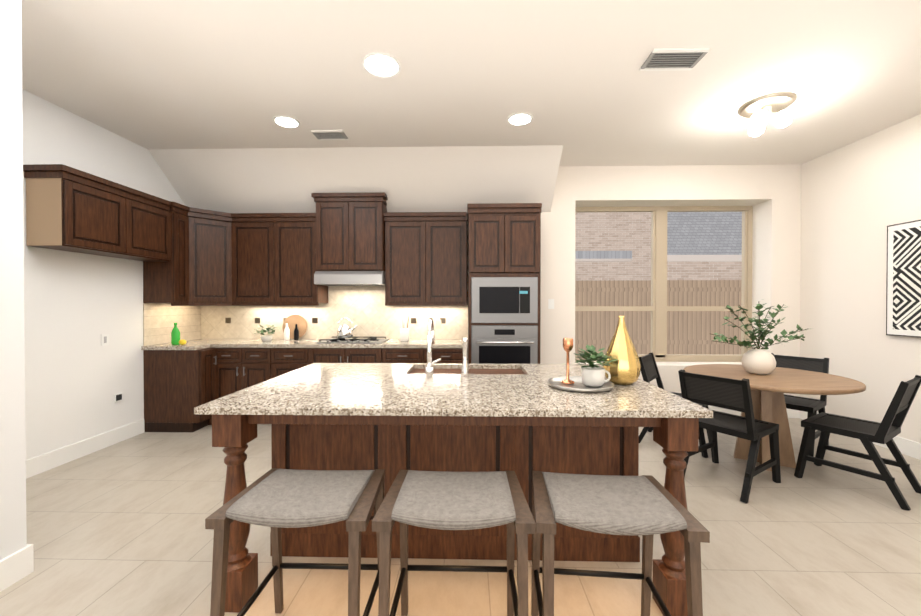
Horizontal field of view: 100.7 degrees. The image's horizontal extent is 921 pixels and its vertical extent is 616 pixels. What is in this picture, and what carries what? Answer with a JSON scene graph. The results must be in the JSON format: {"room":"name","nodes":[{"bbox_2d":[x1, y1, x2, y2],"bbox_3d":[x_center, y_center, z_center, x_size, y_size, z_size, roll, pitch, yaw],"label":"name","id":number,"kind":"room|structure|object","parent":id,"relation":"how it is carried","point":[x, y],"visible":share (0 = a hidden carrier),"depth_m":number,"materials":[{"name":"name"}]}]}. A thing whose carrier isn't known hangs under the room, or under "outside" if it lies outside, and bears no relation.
{"room":"dining room and kitchen","nodes":[
{"label":"dining room and kitchen","id":0,"kind":"room"},
{"bbox_2d":[0,0,26,559],"bbox_3d":[-2.294,-0.155,-0.383,0.120,3.020,4.576,0,0,1],"label":"wall","id":1,"kind":"structure","parent":0,"point":[13,532],"depth_m":1.84,"materials":[{"name":"white paint"}]},
{"bbox_2d":[0,544,33,591],"bbox_3d":[-2.225,1.285,-0.364,0.016,0.140,4.592,0,0,1],"label":"baseboard","id":2,"kind":"structure","parent":1,"relation":"attached to","point":[18,565],"depth_m":1.85,"materials":[{"name":"white wood"}]},
{"bbox_2d":[22,89,185,459],"bbox_3d":[-3.437,-0.188,3.416,0.120,3.020,3.204,0,0,1],"label":"wall","id":3,"kind":"structure","parent":0,"point":[78,376],"depth_m":3.39,"materials":[{"name":"white paint"}]},
{"bbox_2d":[24,172,134,255],"bbox_3d":[-3.223,-0.759,3.260,0.308,0.545,0.592,0,0,1],"label":"upper cabinet","id":4,"kind":"object","parent":3,"relation":"attached to","point":[64,212],"depth_m":3.07,"materials":[{"name":"brown wood"}]},
{"bbox_2d":[26,419,144,478],"bbox_3d":[-3.380,1.256,2.992,0.016,0.140,2.094,0,0,1],"label":"baseboard","id":5,"kind":"structure","parent":3,"relation":"attached to","point":[39,464],"depth_m":3.37,"materials":[{"name":"white"}]},
{"bbox_2d":[101,334,108,345],"bbox_3d":[-3.368,0.300,3.613,0.007,0.110,0.075,0,0,1],"label":"electrical outlet plate","id":6,"kind":"object","parent":3,"relation":"attached to","point":[104,339],"visible":1,"depth_m":3.61,"materials":[{"name":"white plastic"}]},
{"bbox_2d":[114,392,122,402],"bbox_3d":[-3.362,0.879,3.750,0.011,0.080,0.090,0,0,1],"label":"outlet box","id":7,"kind":"object","parent":3,"relation":"attached to","point":[118,397],"visible":1,"depth_m":3.74,"materials":[{"name":"white plastic"}]},
{"bbox_2d":[106,196,166,259],"bbox_3d":[-3.212,-0.763,3.734,0.308,0.545,0.588,0,0,1],"label":"upper cabinet","id":8,"kind":"object","parent":3,"relation":"attached to","point":[150,217],"depth_m":3.76,"materials":[{"name":"brown wood"}]},
{"bbox_2d":[137,208,190,303],"bbox_3d":[-3.170,-0.546,4.126,0.374,0.985,0.317,0,0,1],"label":"upper cabinet","id":9,"kind":"object","parent":3,"relation":"attached to","point":[188,256],"depth_m":4.03,"materials":[{"name":"brown wood"}]},
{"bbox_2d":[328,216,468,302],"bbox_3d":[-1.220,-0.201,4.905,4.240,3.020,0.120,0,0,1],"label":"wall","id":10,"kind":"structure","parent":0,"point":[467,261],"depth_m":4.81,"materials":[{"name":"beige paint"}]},
{"bbox_2d":[183,208,230,215],"bbox_3d":[-2.848,-0.570,4.363,0.361,1.003,0.366,0,0,1],"label":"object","id":11,"kind":"object","parent":10,"relation":"attached to","point":[184,209],"depth_m":4.28,"materials":[{"name":"brown wood"}]},
{"bbox_2d":[187,212,234,303],"bbox_3d":[-3.005,-0.550,4.533,0.683,0.985,0.698,0,0,1],"label":"upper cabinet","id":12,"kind":"object","parent":10,"relation":"attached to","point":[210,235],"depth_m":4.39,"materials":[{"name":"brown wood"}]},
{"bbox_2d":[235,216,278,303],"bbox_3d":[-2.453,-0.551,4.676,0.614,0.985,0.385,0,0,1],"label":"upper cabinet","id":13,"kind":"object","parent":10,"relation":"attached to","point":[256,237],"depth_m":4.52,"materials":[{"name":"brown wood"}]},
{"bbox_2d":[279,220,327,303],"bbox_3d":[-1.974,-0.551,4.683,0.576,0.985,0.348,0,0,1],"label":"upper cabinet","id":14,"kind":"object","parent":10,"relation":"attached to","point":[296,237],"depth_m":4.51,"materials":[{"name":"brown wood"}]},
{"bbox_2d":[315,196,354,271],"bbox_3d":[-1.453,-0.844,4.628,0.448,0.818,0.428,0,0,1],"label":"upper cabinet","id":15,"kind":"object","parent":10,"relation":"attached to","point":[334,219],"depth_m":4.42,"materials":[{"name":"brown wood"}]},
{"bbox_2d":[314,271,384,285],"bbox_3d":[-1.287,-0.353,4.608,0.790,0.157,0.447,0,0,1],"label":"under-cabinet range hood","id":16,"kind":"object","parent":15,"relation":"attached to","point":[351,278],"visible":0.9,"depth_m":4.39,"materials":[{"name":"silver metal"}]},
{"bbox_2d":[355,196,390,270],"bbox_3d":[-1.121,-0.844,4.620,0.448,0.818,0.428,0,0,1],"label":"upper cabinet","id":17,"kind":"object","parent":10,"relation":"attached to","point":[370,211],"depth_m":4.41,"materials":[{"name":"brown wood"}]},
{"bbox_2d":[383,216,430,303],"bbox_3d":[-0.616,-0.551,4.650,0.540,0.985,0.348,0,0,1],"label":"upper cabinet","id":18,"kind":"object","parent":10,"relation":"attached to","point":[406,239],"depth_m":4.48,"materials":[{"name":"brown wood"}]},
{"bbox_2d":[431,216,466,303],"bbox_3d":[-0.192,-0.551,4.640,0.541,0.985,0.348,0,0,1],"label":"upper cabinet","id":19,"kind":"object","parent":10,"relation":"attached to","point":[448,233],"depth_m":4.47,"materials":[{"name":"brown wood"}]},
{"bbox_2d":[436,320,440,328],"bbox_3d":[-0.277,0.205,4.811,0.070,0.110,0.004,0,0,1],"label":"outlet","id":20,"kind":"object","parent":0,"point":[438,324],"visible":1,"depth_m":4.81,"materials":[{"name":"beige plastic"}]},
{"bbox_2d":[0,418,920,615],"bbox_3d":[0.270,1.371,1.196,7.800,0.060,8.030,0,0,1],"label":"floor","id":21,"kind":"structure","parent":0,"point":[117,529],"depth_m":2.11,"materials":[{"name":"tile"}]},
{"bbox_2d":[143,346,216,431],"bbox_3d":[-3.027,0.879,4.155,0.658,0.874,0.243,0,0,1],"label":"base cabinet","id":22,"kind":"object","parent":21,"relation":"on","point":[176,382],"depth_m":4.04,"materials":[{"name":"brown wood"}]},
{"bbox_2d":[141,338,236,349],"bbox_3d":[-3.063,0.419,4.448,0.572,0.040,0.885,0,0,1],"label":"countertop","id":23,"kind":"structure","parent":22,"relation":"on","point":[194,343],"depth_m":4.19,"materials":[{"name":"beige stone"}]},
{"bbox_2d":[171,323,179,344],"bbox_3d":[-3.119,0.281,4.175,0.092,0.240,0.054,0,0,1],"label":"dish soap bottle","id":24,"kind":"object","parent":23,"relation":"on","point":[175,336],"visible":0.94,"depth_m":4.16,"materials":[{"name":"green"}]},
{"bbox_2d":[179,339,185,344],"bbox_3d":[-3.019,0.371,4.143,0.075,0.060,0.060,0,0,1],"label":"fruit","id":25,"kind":"object","parent":23,"relation":"on","point":[182,342],"visible":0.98,"depth_m":4.12,"materials":[{"name":"yellow food"}]},
{"bbox_2d":[209,338,467,345],"bbox_3d":[-1.342,0.419,4.528,2.864,0.040,0.642,0,0,1],"label":"countertop","id":26,"kind":"structure","parent":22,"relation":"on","point":[240,341],"depth_m":4.35,"materials":[{"name":"beige stone"}]},
{"bbox_2d":[254,324,276,340],"bbox_3d":[-2.337,0.292,4.599,0.306,0.209,0.313,0,0,1],"label":"potted plant","id":27,"kind":"object","parent":26,"relation":"on","point":[270,331],"visible":1,"depth_m":4.55,"materials":[{"name":"white ceramic"}]},
{"bbox_2d":[284,323,289,339],"bbox_3d":[-2.145,0.293,4.711,0.064,0.205,0.064,0,0,1],"label":"oil bottle","id":28,"kind":"object","parent":26,"relation":"on","point":[286,333],"visible":1,"depth_m":4.69,"materials":[{"name":"white ceramic"}]},
{"bbox_2d":[282,315,306,338],"bbox_3d":[-2.093,0.238,4.820,0.310,0.310,0.063,0,0,1],"label":"round cutting board","id":29,"kind":"object","parent":26,"relation":"on","point":[298,320],"visible":0.73,"depth_m":4.81,"materials":[{"name":"brown wood"}]},
{"bbox_2d":[294,324,298,339],"bbox_3d":[-2.035,0.298,4.729,0.060,0.195,0.060,0,0,1],"label":"oil bottle","id":30,"kind":"object","parent":26,"relation":"on","point":[296,333],"visible":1,"depth_m":4.71,"materials":[{"name":"black glass"}]},
{"bbox_2d":[337,318,357,337],"bbox_3d":[-1.348,0.234,4.551,0.251,0.236,0.187,0,0,1],"label":"kettle","id":31,"kind":"object","parent":26,"relation":"on","point":[344,331],"visible":1,"depth_m":4.49,"materials":[{"name":"silver metal"}]},
{"bbox_2d":[400,316,408,341],"bbox_3d":[-0.665,0.247,4.554,0.117,0.301,0.109,0,0,1],"label":"utensil crock","id":32,"kind":"object","parent":26,"relation":"on","point":[404,334],"visible":1,"depth_m":4.51,"materials":[{"name":"white ceramic"}]},
{"bbox_2d":[217,346,248,398],"bbox_3d":[-2.558,0.875,4.544,0.383,0.874,0.678,0,0,1],"label":"base cabinet","id":33,"kind":"object","parent":21,"relation":"on","point":[223,351],"depth_m":4.25,"materials":[{"name":"brown wood"}]},
{"bbox_2d":[249,346,276,386],"bbox_3d":[-2.260,0.875,4.556,0.444,0.874,0.638,0,0,1],"label":"base cabinet","id":34,"kind":"object","parent":21,"relation":"on","point":[262,359],"depth_m":4.24,"materials":[{"name":"brown wood"}]},
{"bbox_2d":[205,468,384,615],"bbox_3d":[-0.574,1.006,1.453,0.534,0.669,0.464,0,0,1],"label":"bar stool","id":35,"kind":"object","parent":21,"relation":"on","point":[275,500],"visible":0.96,"depth_m":1.35,"materials":[{"name":"fabric"}]},
{"bbox_2d":[277,346,312,375],"bbox_3d":[-1.889,0.875,4.547,0.542,0.874,0.638,0,0,1],"label":"base cabinet","id":36,"kind":"object","parent":21,"relation":"on","point":[289,358],"depth_m":4.23,"materials":[{"name":"brown wood"}]},
{"bbox_2d":[313,346,380,362],"bbox_3d":[-1.300,0.875,4.533,0.881,0.874,0.638,0,0,1],"label":"base cabinet","id":37,"kind":"object","parent":21,"relation":"on","point":[321,354],"depth_m":4.21,"materials":[{"name":"brown wood"}]},
{"bbox_2d":[381,346,426,362],"bbox_3d":[-0.630,0.876,4.517,0.582,0.874,0.638,0,0,1],"label":"base cabinet","id":38,"kind":"object","parent":21,"relation":"on","point":[389,354],"depth_m":4.20,"materials":[{"name":"brown wood"}]},
{"bbox_2d":[432,346,467,362],"bbox_3d":[-0.155,0.876,4.505,0.489,0.874,0.638,0,0,1],"label":"base cabinet","id":39,"kind":"object","parent":21,"relation":"on","point":[448,354],"depth_m":4.18,"materials":[{"name":"brown wood"}]},
{"bbox_2d":[206,414,698,615],"bbox_3d":[-0.025,0.890,2.230,2.100,0.884,1.168,0,0,1],"label":"kitchen island","id":40,"kind":"object","parent":21,"relation":"on","point":[523,421],"depth_m":2.00,"materials":[{"name":"wood"}]},
{"bbox_2d":[194,363,413,417],"bbox_3d":[-0.737,0.433,2.238,0.764,0.030,1.248,0,0,1],"label":"island countertop","id":41,"kind":"structure","parent":40,"relation":"on","point":[316,390],"depth_m":1.88,"materials":[{"name":"beige stone"}]},
{"bbox_2d":[374,363,557,417],"bbox_3d":[0.034,0.433,2.219,0.780,0.030,1.248,0,0,1],"label":"island countertop","id":42,"kind":"structure","parent":40,"relation":"on","point":[413,395],"depth_m":1.80,"materials":[{"name":"beige stone"}]},
{"bbox_2d":[426,318,441,373],"bbox_3d":[-0.166,0.244,2.438,0.100,0.343,0.222,0,0,1],"label":"faucet","id":43,"kind":"object","parent":42,"relation":"on","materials":[{"name":"silver metal"}]},
{"bbox_2d":[461,337,468,375],"bbox_3d":[0.029,0.299,2.376,0.052,0.235,0.108,0,0,1],"label":"soap dispenser","id":44,"kind":"object","parent":42,"relation":"on","point":[465,370],"depth_m":2.33,"materials":[{"name":"silver metal"}]},
{"bbox_2d":[410,366,525,373],"bbox_3d":[0.044,0.539,2.595,0.804,0.212,0.394,0,0,1],"label":"sink","id":45,"kind":"object","parent":42,"relation":"in","point":[417,369],"depth_m":2.71,"materials":[{"name":"metal"}]},
{"bbox_2d":[518,364,712,417],"bbox_3d":[0.740,0.434,2.202,0.632,0.030,1.248,0,0,1],"label":"island countertop","id":46,"kind":"structure","parent":40,"relation":"on","point":[640,399],"depth_m":1.74,"materials":[{"name":"beige stone"}]},
{"bbox_2d":[548,376,613,392],"bbox_3d":[0.641,0.408,2.044,0.340,0.022,0.340,0,0,1],"label":"decorative tray","id":47,"kind":"object","parent":46,"relation":"on","point":[578,385],"visible":0.75,"depth_m":2.00,"materials":[{"name":"silver metal"}]},
{"bbox_2d":[561,338,573,383],"bbox_3d":[0.587,0.287,2.084,0.070,0.245,0.068,0,0,1],"label":"holder","id":48,"kind":"object","parent":47,"relation":"on","point":[567,344],"visible":0.98,"depth_m":2.07,"materials":[{"name":"brown metal"}]},
{"bbox_2d":[574,345,618,386],"bbox_3d":[0.715,0.304,2.011,0.246,0.211,0.223,0,0,1],"label":"plant","id":49,"kind":"object","parent":47,"relation":"on","point":[593,374],"visible":1,"depth_m":1.97,"materials":[{"name":"green plant"}]},
{"bbox_2d":[603,316,640,384],"bbox_3d":[0.893,0.231,2.116,0.197,0.375,0.197,0,0,1],"label":"vase","id":50,"kind":"object","parent":46,"relation":"on","point":[625,369],"visible":0.94,"depth_m":2.06,"materials":[{"name":"gold metal"}]},
{"bbox_2d":[372,469,534,615],"bbox_3d":[-0.019,1.006,1.440,0.534,0.669,0.464,0,0,1],"label":"bar stool","id":51,"kind":"object","parent":21,"relation":"on","point":[442,500],"visible":1,"depth_m":1.35,"materials":[{"name":"fabric"}]},
{"bbox_2d":[467,203,541,363],"bbox_3d":[0.485,0.088,4.457,0.805,2.450,0.691,0,0,1],"label":"tall cabinet","id":52,"kind":"object","parent":21,"relation":"on","point":[504,304],"visible":0.62,"depth_m":4.17,"materials":[{"name":"brown wood"}]},
{"bbox_2d":[531,471,709,615],"bbox_3d":[0.530,1.006,1.411,0.534,0.669,0.466,0,0,5],"label":"bar stool","id":53,"kind":"object","parent":21,"relation":"on","point":[647,507],"visible":1,"depth_m":1.32,"materials":[{"name":"fabric"}]},
{"bbox_2d":[639,352,709,457],"bbox_3d":[2.094,0.901,3.716,0.600,0.853,0.483,0,1,40],"label":"dining chair","id":54,"kind":"object","parent":21,"relation":"on","point":[649,370],"visible":0.38,"depth_m":3.73,"materials":[{"name":"black paint"}]},
{"bbox_2d":[678,370,780,502],"bbox_3d":[2.063,0.908,2.934,0.600,0.853,0.483,0,1,-32],"label":"dining chair","id":55,"kind":"object","parent":21,"relation":"on","point":[728,393],"visible":0.79,"depth_m":2.81,"materials":[{"name":"black paint"}]},
{"bbox_2d":[683,364,865,470],"bbox_3d":[2.611,0.948,3.281,1.200,0.750,1.200,0,0,1],"label":"dining table","id":56,"kind":"object","parent":21,"relation":"on","point":[769,390],"visible":0.79,"depth_m":3.17,"materials":[{"name":"brown wood"}]},
{"bbox_2d":[709,301,806,374],"bbox_3d":[2.603,0.243,3.337,0.870,0.658,0.325,0,0,1],"label":"vase","id":57,"kind":"object","parent":56,"relation":"on","point":[758,360],"visible":1,"depth_m":3.29,"materials":[{"name":"beige ceramic"}]},
{"bbox_2d":[771,353,828,456],"bbox_3d":[3.160,0.901,3.669,0.600,0.853,0.483,0,1,-35],"label":"dining chair","id":58,"kind":"object","parent":21,"relation":"on","point":[811,406],"visible":0.27,"depth_m":3.64,"materials":[{"name":"black paint"}]},
{"bbox_2d":[794,375,920,510],"bbox_3d":[2.971,0.908,2.862,0.482,0.853,0.600,0,1,-32],"label":"dining chair","id":59,"kind":"object","parent":21,"relation":"on","point":[886,430],"visible":1,"depth_m":2.78,"materials":[{"name":"black paint"}]},
{"bbox_2d":[21,0,920,215],"bbox_3d":[0.269,-1.453,1.121,7.800,0.650,7.930,0,0,1],"label":"ceiling","id":60,"kind":"structure","parent":0,"point":[194,97],"depth_m":2.92,"materials":[{"name":"white paint"}]},
{"bbox_2d":[273,115,299,128],"bbox_3d":[-1.585,-1.692,3.475,0.226,0.012,0.226,0,0,1],"label":"recessed light","id":61,"kind":"object","parent":60,"relation":"in","point":[287,122],"visible":0.96,"depth_m":3.47,"materials":[{"name":"white plastic"}]},
{"bbox_2d":[311,130,348,139],"bbox_3d":[-1.278,-1.695,3.743,0.300,0.012,0.200,0,0,1],"label":"ceiling vent","id":62,"kind":"object","parent":60,"relation":"in","point":[329,134],"visible":1,"depth_m":3.72,"materials":[{"name":"white metal"}]},
{"bbox_2d":[362,52,400,77],"bbox_3d":[-0.549,-1.685,2.655,0.266,0.012,0.266,0,0,1],"label":"recessed light","id":63,"kind":"object","parent":60,"relation":"in","point":[380,65],"visible":0.98,"depth_m":2.65,"materials":[{"name":"white plastic"}]},
{"bbox_2d":[507,113,532,125],"bbox_3d":[0.535,-1.692,3.424,0.226,0.012,0.226,0,0,1],"label":"recessed light","id":64,"kind":"object","parent":60,"relation":"in","point":[519,119],"visible":0.98,"depth_m":3.42,"materials":[{"name":"white plastic"}]},
{"bbox_2d":[639,48,709,70],"bbox_3d":[1.445,-1.685,2.591,0.360,0.012,0.220,0,0,1],"label":"ceiling vent","id":65,"kind":"object","parent":60,"relation":"in","point":[673,59],"visible":1,"depth_m":2.58,"materials":[{"name":"white metal"}]},
{"bbox_2d":[738,92,796,136],"bbox_3d":[2.549,-1.591,3.181,0.380,0.210,0.380,0,0,1],"label":"ceiling light","id":66,"kind":"object","parent":60,"relation":"attached to","point":[758,111],"visible":1,"depth_m":3.11,"materials":[{"name":"white glass"}]},
{"bbox_2d":[540,164,800,405],"bbox_3d":[2.539,-0.200,4.814,3.280,3.020,0.460,0,0,1],"label":"wall","id":67,"kind":"structure","parent":0,"point":[771,194],"depth_m":4.59,"materials":[{"name":"beige paint"}]},
{"bbox_2d":[548,299,553,308],"bbox_3d":[1.098,-0.048,4.615,0.070,0.120,0.008,0,0,1],"label":"light switch","id":68,"kind":"object","parent":67,"relation":"attached to","point":[550,303],"visible":1,"depth_m":4.61,"materials":[{"name":"white plastic"}]},
{"bbox_2d":[575,206,752,361],"bbox_3d":[2.558,-0.306,4.927,2.326,1.990,0.070,0,0,1],"label":"window","id":69,"kind":"structure","parent":67,"relation":"in","point":[658,308],"depth_m":4.89,"materials":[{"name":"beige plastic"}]},
{"bbox_2d":[708,405,798,417],"bbox_3d":[2.478,1.242,4.589,3.150,0.140,0.016,0,0,1],"label":"baseboard","id":70,"kind":"structure","parent":67,"relation":"attached to","point":[791,413],"depth_m":4.56,"materials":[{"name":"white paint"}]},
{"bbox_2d":[800,114,920,442],"bbox_3d":[4.023,-0.166,0.862,0.120,3.020,7.370,0,0,1],"label":"wall","id":71,"kind":"structure","parent":0,"point":[858,197],"depth_m":3.86,"materials":[{"name":"beige paint"}]},
{"bbox_2d":[799,411,920,459],"bbox_3d":[3.955,1.274,0.868,0.016,0.140,7.354,0,0,1],"label":"baseboard","id":72,"kind":"structure","parent":71,"relation":"attached to","point":[911,448],"depth_m":3.44,"materials":[{"name":"white paint"}]},
{"bbox_2d":[886,220,920,337],"bbox_3d":[3.995,-0.252,3.047,0.034,1.025,1.060,0,0,1],"label":"framed art","id":73,"kind":"object","parent":71,"relation":"attached to","point":[903,294],"visible":0.87,"depth_m":3.43,"materials":[{"name":"grey"}]},
{"label":"outside","id":74,"kind":"structure","parent":0,"visible":0},
{"bbox_3d":[9.140,1.496,9.360,22.000,0.050,8.620,0,0,1],"label":"ground","id":75,"kind":"structure","parent":74,"visible":0},
{"bbox_2d":[575,280,741,354],"bbox_3d":[4.601,0.460,7.765,11.000,2.050,0.070,0,0,1],"label":"fence","id":76,"kind":"object","parent":75,"relation":"on","point":[688,332],"visible":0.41,"depth_m":7.77,"materials":[{"name":"brown wood"}]},
{"bbox_2d":[575,212,741,279],"bbox_3d":[9.197,-2.649,11.658,22.000,8.200,2.550,0,0,1],"label":"house","id":77,"kind":"structure","parent":75,"relation":"on","point":[617,245],"depth_m":12.47,"materials":[{"name":"brown brick"}]}
]}

